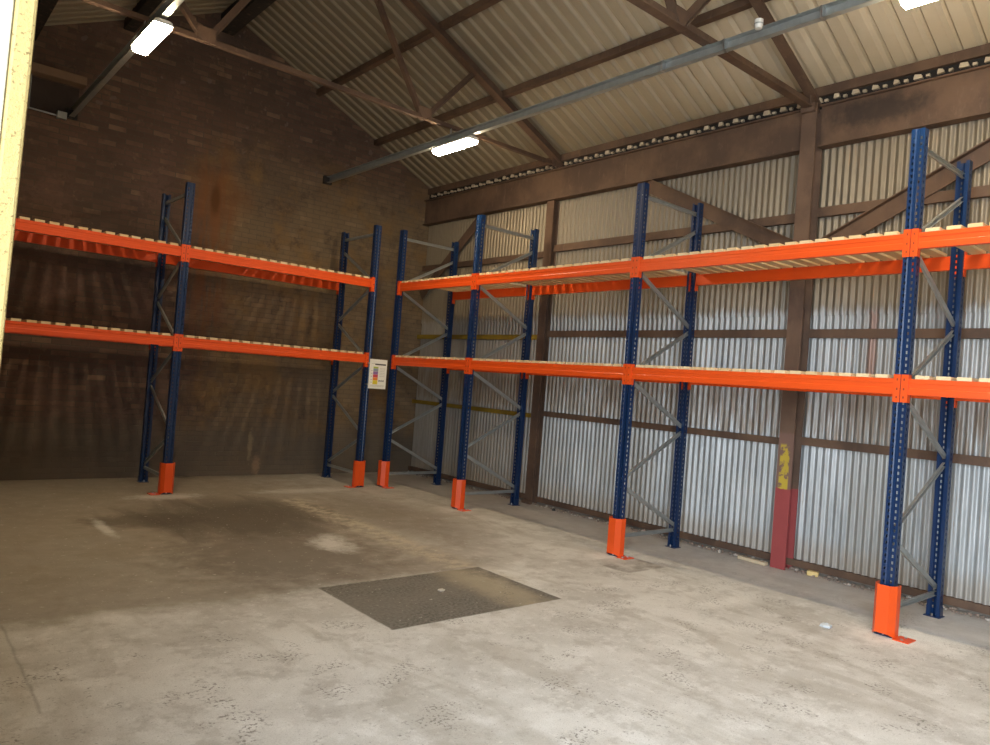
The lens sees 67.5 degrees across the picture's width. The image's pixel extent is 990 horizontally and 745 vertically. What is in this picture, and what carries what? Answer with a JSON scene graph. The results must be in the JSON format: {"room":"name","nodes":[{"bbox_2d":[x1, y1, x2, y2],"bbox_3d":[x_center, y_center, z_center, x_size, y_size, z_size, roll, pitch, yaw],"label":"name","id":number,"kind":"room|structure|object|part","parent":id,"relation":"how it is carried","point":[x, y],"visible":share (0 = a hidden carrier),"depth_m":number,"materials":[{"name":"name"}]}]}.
{"room":"warehouse interior","nodes":[
{"label":"warehouse interior","id":0,"kind":"room"},
{"bbox_2d":[0,12,429,479],"bbox_3d":[-4.353,-1.896,11.248,8.450,7.200,0.350,5,-1,-40],"label":"wall","id":1,"kind":"structure","parent":0,"point":[257,142],"depth_m":11.03,"materials":[{"name":"brick"}]},
{"bbox_2d":[27,74,56,115],"bbox_3d":[-5.824,-3.596,9.623,0.417,0.462,0.034,5,-1,-40],"label":"conduit pipe","id":2,"kind":"object","parent":1,"relation":"attached to","point":[28,107],"visible":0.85,"depth_m":9.50,"materials":[{"name":"metal"}]},
{"bbox_2d":[30,76,78,113],"bbox_3d":[-6.067,-3.618,9.507,1.260,0.420,0.062,5,-1,-40],"label":"window","id":3,"kind":"structure","parent":1,"relation":"in","point":[46,95],"depth_m":9.69,"materials":[{"name":"black glass"}]},
{"bbox_2d":[31,62,86,88],"bbox_3d":[-5.988,-3.894,9.404,1.410,0.110,0.200,5,-1,-40],"label":"lintel","id":4,"kind":"object","parent":1,"relation":"attached to","point":[39,70],"visible":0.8,"depth_m":9.60,"materials":[{"name":"brown wood"}]},
{"bbox_2d":[56,110,66,120],"bbox_3d":[-5.698,-3.381,9.736,0.110,0.090,0.083,5,-1,-40],"label":"junction box","id":5,"kind":"object","parent":1,"relation":"attached to","point":[61,115],"visible":1,"depth_m":9.71,"materials":[{"name":"metal"}]},
{"bbox_2d":[0,471,989,744],"bbox_3d":[-3.578,1.531,-2.524,29.000,0.200,27.000,5,-1,-40],"label":"floor","id":6,"kind":"structure","parent":0,"point":[271,609],"depth_m":5.13,"materials":[{"name":"concrete"}]},
{"bbox_2d":[0,0,37,367],"bbox_3d":[-0.907,-0.616,1.391,0.098,4.600,0.300,5,-1,-40],"label":"trim","id":7,"kind":"structure","parent":6,"relation":"on","point":[16,96],"depth_m":1.27,"materials":[{"name":"yellow paint"}]},
{"bbox_2d":[147,462,174,494],"bbox_3d":[-4.241,1.347,9.426,0.284,0.400,0.164,5,-1,-40],"label":"guard","id":8,"kind":"object","parent":6,"relation":"on","point":[167,470],"visible":1,"depth_m":9.39,"materials":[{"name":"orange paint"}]},
{"bbox_2d":[4,182,381,493],"bbox_3d":[-4.399,-0.465,9.888,5.727,4.000,1.129,5,-1,-40],"label":"rack","id":9,"kind":"object","parent":6,"relation":"on","point":[176,341],"visible":1,"depth_m":10.15,"materials":[{"name":"orange metal"}]},
{"bbox_2d":[6,318,169,335],"bbox_3d":[-5.462,-0.590,8.983,2.603,0.028,1.089,5,-1,-40],"label":"deck","id":10,"kind":"object","parent":9,"relation":"on","point":[10,319],"visible":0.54,"depth_m":8.83,"materials":[{"name":"beige wood"}]},
{"bbox_2d":[18,216,178,252],"bbox_3d":[-5.369,-1.737,9.004,2.606,0.028,1.088,5,-1,-40],"label":"deck","id":11,"kind":"object","parent":9,"relation":"on","point":[19,217],"visible":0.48,"depth_m":8.94,"materials":[{"name":"beige wood"}]},
{"bbox_3d":[-4.723,-0.484,10.274,0.100,4.000,0.075,5,-1,-40],"label":"upright post","id":12,"kind":"part","parent":9,"relation":"part of","materials":[{"name":"blue metal"}]},
{"bbox_3d":[-4.072,-0.445,9.503,0.100,4.000,0.075,5,-1,-40],"label":"upright post","id":13,"kind":"part","parent":9,"relation":"part of","materials":[{"name":"blue metal"}]},
{"bbox_2d":[170,335,362,353],"bbox_3d":[-3.335,-0.401,10.790,2.598,0.028,1.088,5,-1,-40],"label":"deck","id":14,"kind":"object","parent":9,"relation":"on","point":[188,336],"visible":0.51,"depth_m":10.28,"materials":[{"name":"beige wood"}]},
{"bbox_2d":[171,246,368,281],"bbox_3d":[-3.245,-1.548,10.807,2.601,0.028,1.088,5,-1,-40],"label":"deck","id":15,"kind":"object","parent":9,"relation":"on","point":[194,247],"visible":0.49,"depth_m":10.44,"materials":[{"name":"beige wood"}]},
{"bbox_3d":[-2.596,-0.295,12.081,0.100,4.000,0.075,5,-1,-40],"label":"upright post","id":16,"kind":"part","parent":9,"relation":"part of","materials":[{"name":"blue metal"}]},
{"bbox_3d":[-1.945,-0.256,11.310,0.100,4.000,0.075,5,-1,-40],"label":"upright post","id":17,"kind":"part","parent":9,"relation":"part of","materials":[{"name":"blue metal"}]},
{"bbox_2d":[366,359,387,388],"bbox_3d":[-1.814,0.024,11.325,0.304,0.447,0.089,5,-1,-40],"label":"notice","id":18,"kind":"object","parent":9,"relation":"hanging from","point":[378,368],"visible":1,"depth_m":11.29,"materials":[{"name":"white paper"}]},
{"bbox_2d":[344,460,365,487],"bbox_3d":[-2.115,1.536,11.232,0.284,0.400,0.164,5,-1,-40],"label":"guard","id":19,"kind":"object","parent":6,"relation":"on","point":[358,466],"visible":1,"depth_m":11.20,"materials":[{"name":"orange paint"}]},
{"bbox_2d":[377,460,392,488],"bbox_3d":[-1.689,1.571,11.450,0.164,0.400,0.284,5,-1,-40],"label":"guard","id":20,"kind":"object","parent":6,"relation":"on","point":[383,466],"visible":1,"depth_m":11.42,"materials":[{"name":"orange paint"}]},
{"bbox_2d":[451,478,470,511],"bbox_3d":[-0.455,1.646,9.989,0.164,0.400,0.284,5,-1,-40],"label":"guard","id":21,"kind":"object","parent":6,"relation":"on","point":[458,486],"visible":1,"depth_m":9.96,"materials":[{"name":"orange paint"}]},
{"bbox_2d":[521,200,559,504],"bbox_3d":[0.682,-0.309,10.990,0.168,4.500,0.180,5,-1,-40],"label":"steel column","id":22,"kind":"structure","parent":6,"relation":"on","point":[552,213],"depth_m":10.98,"materials":[{"name":"brown metal"}]},
{"bbox_2d":[607,516,633,559],"bbox_3d":[1.333,1.754,7.874,0.164,0.400,0.284,5,-1,-40],"label":"guard","id":23,"kind":"object","parent":6,"relation":"on","point":[616,528],"visible":1,"depth_m":7.84,"materials":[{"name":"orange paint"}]},
{"bbox_2d":[378,127,989,637],"bbox_3d":[2.103,0.009,7.961,1.129,4.000,10.341,5,-1,-40],"label":"rack","id":24,"kind":"object","parent":6,"relation":"on","point":[903,387],"visible":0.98,"depth_m":7.59,"materials":[{"name":"metal"}]},
{"bbox_3d":[-1.573,-0.224,11.532,0.075,4.000,0.100,5,-1,-40],"label":"upright post","id":25,"kind":"part","parent":24,"relation":"part of","materials":[{"name":"blue metal"}]},
{"bbox_2d":[396,355,464,359],"bbox_3d":[-0.573,-0.183,11.131,1.088,0.028,1.715,5,-1,-40],"label":"deck","id":26,"kind":"object","parent":24,"relation":"on","point":[453,358],"visible":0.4,"depth_m":10.70,"materials":[{"name":"beige wood"}]},
{"bbox_3d":[-0.958,1.793,12.154,0.127,0.090,0.130,5,-1,-40],"label":"foot plate","id":27,"kind":"part","parent":24,"relation":"part of","materials":[{"name":"blue paint"}]},
{"bbox_3d":[-0.805,-0.156,12.184,0.075,4.000,0.100,5,-1,-40],"label":"upright post","id":28,"kind":"part","parent":24,"relation":"part of","materials":[{"name":"blue metal"}]},
{"bbox_2d":[402,274,526,291],"bbox_3d":[-0.482,-1.331,11.145,1.088,0.028,1.707,5,-1,-40],"label":"deck","id":29,"kind":"object","parent":24,"relation":"on","point":[502,285],"visible":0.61,"depth_m":11.04,"materials":[{"name":"beige wood"}]},
{"bbox_3d":[-0.339,-0.149,10.072,0.075,4.000,0.100,5,-1,-40],"label":"upright post","id":30,"kind":"part","parent":24,"relation":"part of","materials":[{"name":"blue metal"}]},
{"bbox_3d":[0.275,1.868,10.694,0.127,0.090,0.130,5,-1,-40],"label":"foot plate","id":31,"kind":"part","parent":24,"relation":"part of","materials":[{"name":"blue paint"}]},
{"bbox_3d":[0.429,-0.081,10.724,0.075,4.000,0.100,5,-1,-40],"label":"upright post","id":32,"kind":"part","parent":24,"relation":"part of","materials":[{"name":"blue metal"}]},
{"bbox_2d":[473,358,622,366],"bbox_3d":[0.938,-0.092,9.343,1.088,0.028,2.580,5,-1,-40],"label":"deck","id":33,"kind":"object","parent":24,"relation":"on","point":[476,359],"visible":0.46,"depth_m":8.82,"materials":[{"name":"beige wood"}]},
{"bbox_2d":[480,258,686,285],"bbox_3d":[1.031,-1.239,9.355,1.088,0.028,2.568,5,-1,-40],"label":"deck","id":34,"kind":"object","parent":24,"relation":"on","point":[663,273],"visible":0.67,"depth_m":9.31,"materials":[{"name":"beige wood"}]},
{"bbox_3d":[1.448,-0.041,7.956,0.075,4.000,0.100,5,-1,-40],"label":"upright post","id":35,"kind":"part","parent":24,"relation":"part of","materials":[{"name":"blue metal"}]},
{"bbox_3d":[2.063,1.976,8.578,0.127,0.090,0.130,5,-1,-40],"label":"foot plate","id":36,"kind":"part","parent":24,"relation":"part of","materials":[{"name":"blue paint"}]},
{"bbox_3d":[2.216,0.027,8.608,0.075,4.000,0.100,5,-1,-40],"label":"upright post","id":37,"kind":"part","parent":24,"relation":"part of","materials":[{"name":"blue metal"}]},
{"bbox_2d":[636,365,893,377],"bbox_3d":[2.725,0.016,7.229,1.089,0.028,2.553,5,-1,-40],"label":"deck","id":38,"kind":"object","parent":24,"relation":"on","point":[640,366],"visible":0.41,"depth_m":6.68,"materials":[{"name":"beige wood"}]},
{"bbox_2d":[643,231,946,273],"bbox_3d":[2.811,-1.131,7.247,1.089,0.028,2.550,5,-1,-40],"label":"deck","id":39,"kind":"object","parent":24,"relation":"on","point":[925,253],"visible":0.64,"depth_m":7.17,"materials":[{"name":"beige wood"}]},
{"bbox_3d":[3.226,0.066,5.852,0.075,4.000,0.100,5,-1,-40],"label":"upright post","id":40,"kind":"part","parent":24,"relation":"part of","materials":[{"name":"blue metal"}]},
{"bbox_3d":[3.840,2.083,6.475,0.127,0.090,0.130,5,-1,-40],"label":"foot plate","id":41,"kind":"part","parent":24,"relation":"part of","materials":[{"name":"blue paint"}]},
{"bbox_3d":[3.994,0.134,6.505,0.075,4.000,0.100,5,-1,-40],"label":"upright post","id":42,"kind":"part","parent":24,"relation":"part of","materials":[{"name":"blue metal"}]},
{"bbox_2d":[915,375,989,381],"bbox_3d":[4.504,0.124,5.124,1.087,0.028,2.568,5,-1,-40],"label":"deck","id":43,"kind":"object","parent":24,"relation":"on","point":[916,377],"visible":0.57,"depth_m":5.58,"materials":[{"name":"beige wood"}]},
{"bbox_2d":[925,222,989,254],"bbox_3d":[4.594,-1.024,5.137,1.089,0.028,2.572,5,-1,-40],"label":"deck","id":44,"kind":"object","parent":24,"relation":"on","point":[972,249],"visible":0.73,"depth_m":6.08,"materials":[{"name":"beige wood"}]},
{"bbox_2d":[415,474,989,620],"bbox_3d":[2.258,2.023,8.899,0.207,0.033,11.881,5,-1,-40],"label":"rubble","id":45,"kind":"object","parent":6,"relation":"on","point":[953,609],"visible":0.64,"depth_m":8.29,"materials":[{"name":"stone"}]},
{"bbox_2d":[738,555,767,565],"bbox_3d":[2.807,2.050,8.072,0.060,0.035,0.340,5,-1,-37],"label":"timber offcut","id":46,"kind":"object","parent":6,"relation":"on","point":[741,557],"visible":1,"depth_m":8.04,"materials":[{"name":"beige wood"}]},
{"bbox_2d":[770,102,822,569],"bbox_3d":[3.237,-0.395,7.944,0.228,4.980,0.166,5,-1,-40],"label":"steel column","id":47,"kind":"structure","parent":6,"relation":"on","point":[810,155],"depth_m":7.92,"materials":[{"name":"metal"}]},
{"bbox_2d":[422,110,801,225],"bbox_3d":[1.060,-2.775,10.823,0.130,0.450,7.210,5,-1,-40],"label":"beam","id":48,"kind":"structure","parent":47,"relation":"attached to","point":[778,136],"depth_m":9.82,"materials":[{"name":"metal"}]},
{"bbox_2d":[420,211,483,298],"bbox_3d":[-0.746,-2.007,12.887,0.072,1.414,1.754,5,-1,-40],"label":"brace","id":49,"kind":"object","parent":48,"relation":"attached to","point":[470,231],"visible":0.65,"depth_m":12.69,"materials":[{"name":"brown paint"}]},
{"bbox_2d":[646,178,792,245],"bbox_3d":[2.603,-1.901,8.851,0.072,1.183,2.175,5,-1,-40],"label":"brace","id":50,"kind":"object","parent":47,"relation":"attached to","point":[747,228],"visible":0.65,"depth_m":8.78,"materials":[{"name":"brown paint"}]},
{"bbox_2d":[817,64,989,149],"bbox_3d":[5.880,-2.483,5.118,0.130,0.450,7.380,5,-1,-40],"label":"beam","id":51,"kind":"structure","parent":47,"relation":"attached to","point":[962,96],"depth_m":7.25,"materials":[{"name":"metal"}]},
{"bbox_2d":[820,137,989,239],"bbox_3d":[4.140,-1.793,7.030,0.072,1.271,2.267,5,-1,-40],"label":"brace","id":52,"kind":"object","parent":47,"relation":"attached to","point":[979,154],"visible":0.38,"depth_m":7.24,"materials":[{"name":"brown paint"}]},
{"bbox_2d":[807,570,818,576],"bbox_3d":[3.278,2.072,7.632,0.110,0.050,0.064,4,-1,35],"label":"brick block","id":53,"kind":"object","parent":6,"relation":"on","point":[809,572],"visible":1,"depth_m":7.61,"materials":[{"name":"beige brick"}]},
{"bbox_2d":[819,622,831,628],"bbox_3d":[2.628,2.005,5.880,0.095,0.040,0.085,4,-1,27],"label":"paper scrap","id":54,"kind":"object","parent":6,"relation":"on","point":[825,625],"visible":1,"depth_m":5.86,"materials":[{"name":"white paper"}]},
{"bbox_2d":[872,581,915,643],"bbox_3d":[3.110,1.861,5.770,0.164,0.400,0.284,5,-1,-40],"label":"guard","id":55,"kind":"object","parent":6,"relation":"on","point":[886,612],"visible":1,"depth_m":5.75,"materials":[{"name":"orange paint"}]},
{"bbox_2d":[44,0,989,188],"bbox_3d":[0.707,-4.238,5.497,8.000,1.906,14.972,5,-1,-40],"label":"ceiling","id":56,"kind":"structure","parent":0,"point":[513,42],"depth_m":9.43,"materials":[{"name":"beige metal"}]},
{"bbox_2d":[411,118,989,605],"bbox_3d":[3.400,-0.523,7.964,0.041,5.060,14.770,5,-1,-40],"label":"wall","id":57,"kind":"structure","parent":0,"point":[728,495],"depth_m":8.55,"materials":[{"name":"grey metal"}]},
{"bbox_2d":[81,0,563,167],"bbox_3d":[-1.862,-4.254,8.524,7.753,1.946,0.128,5,-1,-40],"label":"roof truss","id":58,"kind":"object","parent":57,"relation":"attached to","point":[202,34],"visible":0.98,"depth_m":9.23,"materials":[{"name":"metal"}]},
{"bbox_2d":[34,0,57,40],"bbox_3d":[-1.221,-4.063,3.879,0.140,0.140,14.770,5,-1,-40],"label":"roof purlin","id":59,"kind":"structure","parent":58,"relation":"attached to","point":[45,7],"depth_m":8.72,"materials":[{"name":"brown wood"}]},
{"bbox_2d":[65,0,183,120],"bbox_3d":[-0.875,-3.182,4.216,0.140,0.200,14.770,5,-1,-40],"label":"cable tray","id":60,"kind":"object","parent":58,"relation":"hanging from","point":[168,7],"visible":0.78,"depth_m":8.08,"materials":[{"name":"metal"}]},
{"bbox_2d":[131,17,172,54],"bbox_3d":[-3.259,-3.189,7.022,0.170,0.116,0.770,5,-1,-40],"label":"strip light","id":61,"kind":"object","parent":60,"relation":"attached to","point":[158,29],"visible":1,"depth_m":6.91,"materials":[{"name":"white plastic"}]},
{"bbox_2d":[124,0,162,32],"bbox_3d":[-0.305,-4.518,4.629,0.140,0.140,14.770,5,-1,-40],"label":"roof purlin","id":62,"kind":"structure","parent":58,"relation":"attached to","point":[144,7],"depth_m":9.69,"materials":[{"name":"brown wood"}]},
{"bbox_3d":[-2.974,-3.471,7.630,0.200,0.170,0.012,5,-1,-40],"label":"gusset plate","id":63,"kind":"part","parent":58,"relation":"part of","materials":[{"name":"brown paint"}]},
{"bbox_2d":[221,0,275,35],"bbox_3d":[0.738,-4.935,5.489,0.200,0.260,14.770,5,-1,-40],"label":"ridge purlin","id":64,"kind":"object","parent":58,"relation":"attached to","point":[253,8],"visible":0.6,"depth_m":10.54,"materials":[{"name":"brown wood"}]},
{"bbox_2d":[316,0,501,95],"bbox_3d":[1.874,-4.288,6.482,0.085,0.085,14.770,5,-1,-40],"label":"purlin","id":65,"kind":"structure","parent":58,"relation":"attached to","point":[473,9],"depth_m":9.98,"materials":[{"name":"brown paint"}]},
{"bbox_3d":[-0.890,-3.286,9.400,0.200,0.170,0.012,5,-1,-40],"label":"gusset plate","id":66,"kind":"part","parent":58,"relation":"part of","materials":[{"name":"brown paint"}]},
{"bbox_3d":[0.928,-3.134,10.928,0.200,0.210,0.012,5,-1,-40],"label":"gusset plate","id":67,"kind":"part","parent":58,"relation":"part of","materials":[{"name":"brown paint"}]},
{"bbox_2d":[373,0,770,145],"bbox_3d":[2.693,-3.688,7.205,0.085,0.085,14.770,5,-1,-40],"label":"purlin","id":68,"kind":"structure","parent":58,"relation":"attached to","point":[737,6],"depth_m":9.07,"materials":[{"name":"brown paint"}]},
{"bbox_2d":[323,0,883,184],"bbox_3d":[1.976,-2.928,6.638,0.140,0.200,14.770,5,-1,-40],"label":"cable tray","id":69,"kind":"object","parent":58,"relation":"hanging from","point":[838,7],"visible":1,"depth_m":7.26,"materials":[{"name":"metal"}]},
{"bbox_2d":[432,135,478,155],"bbox_3d":[-0.523,-2.942,9.582,0.170,0.116,0.790,5,-1,-40],"label":"strip light","id":70,"kind":"object","parent":69,"relation":"attached to","point":[467,141],"visible":1,"depth_m":9.48,"materials":[{"name":"white plastic"}]},
{"bbox_2d":[754,18,762,29],"bbox_3d":[2.220,-2.933,6.235,0.076,0.075,0.076,5,-1,-40],"label":"smoke detector","id":71,"kind":"object","parent":69,"relation":"attached to","point":[758,22],"visible":1,"depth_m":6.21,"materials":[{"name":"white plastic"}]},
{"bbox_2d":[900,0,935,9],"bbox_3d":[3.278,-2.712,5.083,0.170,0.116,0.900,5,-1,-40],"label":"strip light","id":72,"kind":"object","parent":69,"relation":"attached to","point":[907,4],"visible":1,"depth_m":5.36,"materials":[{"name":"white plastic"}]},
{"bbox_2d":[428,43,989,194],"bbox_3d":[3.549,-3.024,7.962,0.050,0.100,14.770,5,-1,-40],"label":"eaves purlin","id":73,"kind":"object","parent":58,"relation":"attached to","point":[983,50],"visible":1,"depth_m":8.67,"materials":[{"name":"brown paint"}]},
{"bbox_2d":[412,399,530,417],"bbox_3d":[-0.451,0.586,12.313,0.050,0.065,3.250,5,-1,-40],"label":"wall rail","id":74,"kind":"object","parent":57,"relation":"attached to","point":[507,412],"visible":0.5,"depth_m":12.08,"materials":[{"name":"yellow paint"}]},
{"bbox_2d":[417,335,536,339],"bbox_3d":[-0.360,-0.591,12.330,0.050,0.075,3.250,5,-1,-40],"label":"wall rail","id":75,"kind":"object","parent":57,"relation":"attached to","point":[486,337],"visible":0.57,"depth_m":12.06,"materials":[{"name":"yellow paint"}]},
{"bbox_2d":[422,251,542,271],"bbox_3d":[-0.264,-1.837,12.347,0.050,0.090,3.250,5,-1,-40],"label":"wall rail","id":76,"kind":"object","parent":57,"relation":"attached to","point":[503,259],"visible":0.5,"depth_m":12.10,"materials":[{"name":"brown paint"}]},
{"bbox_2d":[541,411,778,444],"bbox_3d":[1.926,0.679,9.505,0.050,0.075,3.790,5,-1,-40],"label":"wall rail","id":77,"kind":"object","parent":57,"relation":"attached to","point":[705,432],"visible":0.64,"depth_m":9.19,"materials":[{"name":"brown paint"}]},
{"bbox_2d":[547,329,786,337],"bbox_3d":[2.017,-0.497,9.521,0.050,0.090,3.790,5,-1,-40],"label":"wall rail","id":78,"kind":"object","parent":57,"relation":"attached to","point":[765,333],"visible":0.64,"depth_m":9.20,"materials":[{"name":"brown paint"}]},
{"bbox_2d":[554,214,794,251],"bbox_3d":[2.115,-1.763,9.539,0.050,0.100,3.790,5,-1,-40],"label":"wall rail","id":79,"kind":"object","parent":57,"relation":"attached to","point":[787,219],"visible":0.64,"depth_m":9.43,"materials":[{"name":"brown paint"}]},
{"bbox_2d":[408,466,989,614],"bbox_3d":[3.198,2.029,7.923,0.070,0.070,14.770,5,-1,-40],"label":"baseboard","id":80,"kind":"structure","parent":57,"relation":"attached to","point":[949,600],"depth_m":8.30,"materials":[{"name":"brown paint"}]},
{"bbox_2d":[429,56,989,198],"bbox_3d":[3.569,-2.915,7.948,0.053,0.145,14.825,5,-1,-40],"label":"trim","id":81,"kind":"structure","parent":57,"relation":"attached to","point":[961,66],"depth_m":8.69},
{"bbox_2d":[627,0,821,112],"bbox_3d":[0.642,-4.038,5.553,7.744,1.937,0.127,5,-1,-40],"label":"roof truss","id":82,"kind":"object","parent":57,"relation":"attached to","point":[673,15],"visible":0.82,"depth_m":7.13,"materials":[{"name":"brown paint"}]},
{"bbox_3d":[1.620,-3.074,6.422,0.200,0.170,0.012,5,-1,-40],"label":"gusset plate","id":83,"kind":"part","parent":82,"relation":"part of","materials":[{"name":"brown paint"}]},
{"bbox_3d":[3.438,-2.922,7.950,0.200,0.210,0.012,5,-1,-40],"label":"gusset plate","id":84,"kind":"part","parent":82,"relation":"part of","materials":[{"name":"brown paint"}]},
{"bbox_2d":[801,437,989,466],"bbox_3d":[5.656,0.875,5.094,0.050,0.085,7.370,5,-1,-40],"label":"wall rail","id":85,"kind":"object","parent":57,"relation":"attached to","point":[833,444],"visible":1,"depth_m":7.25,"materials":[{"name":"brown paint"}]},
{"bbox_2d":[808,328,989,338],"bbox_3d":[5.745,-0.272,5.110,0.050,0.090,7.370,5,-1,-40],"label":"wall rail","id":86,"kind":"object","parent":57,"relation":"attached to","point":[937,333],"visible":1,"depth_m":7.29,"materials":[{"name":"brown paint"}]},
{"bbox_2d":[817,185,989,217],"bbox_3d":[5.844,-1.568,5.128,0.050,0.100,7.370,5,-1,-40],"label":"wall rail","id":87,"kind":"object","parent":57,"relation":"attached to","point":[977,192],"visible":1,"depth_m":7.46,"materials":[{"name":"brown paint"}]},
{"bbox_2d":[411,470,989,616],"bbox_3d":[3.522,-0.382,8.074,0.270,5.200,14.770,5,-1,-40],"label":"wall","id":88,"kind":"structure","parent":0,"point":[411,470],"depth_m":8.61,"materials":[{"name":"brown brick"}]},
{"bbox_3d":[-2.644,-0.998,2.833,0.300,5.336,14.770,5,-1,-40],"label":"wall","id":89,"kind":"structure","parent":0,"visible":0},
{"bbox_2d":[0,0,13,134],"bbox_3d":[-1.129,-0.635,1.203,0.614,4.600,0.300,5,-1,-40],"label":"trim","id":90,"kind":"structure","parent":89,"relation":"attached to","point":[6,6],"depth_m":1.26,"materials":[{"name":"white paint"}]}
]}

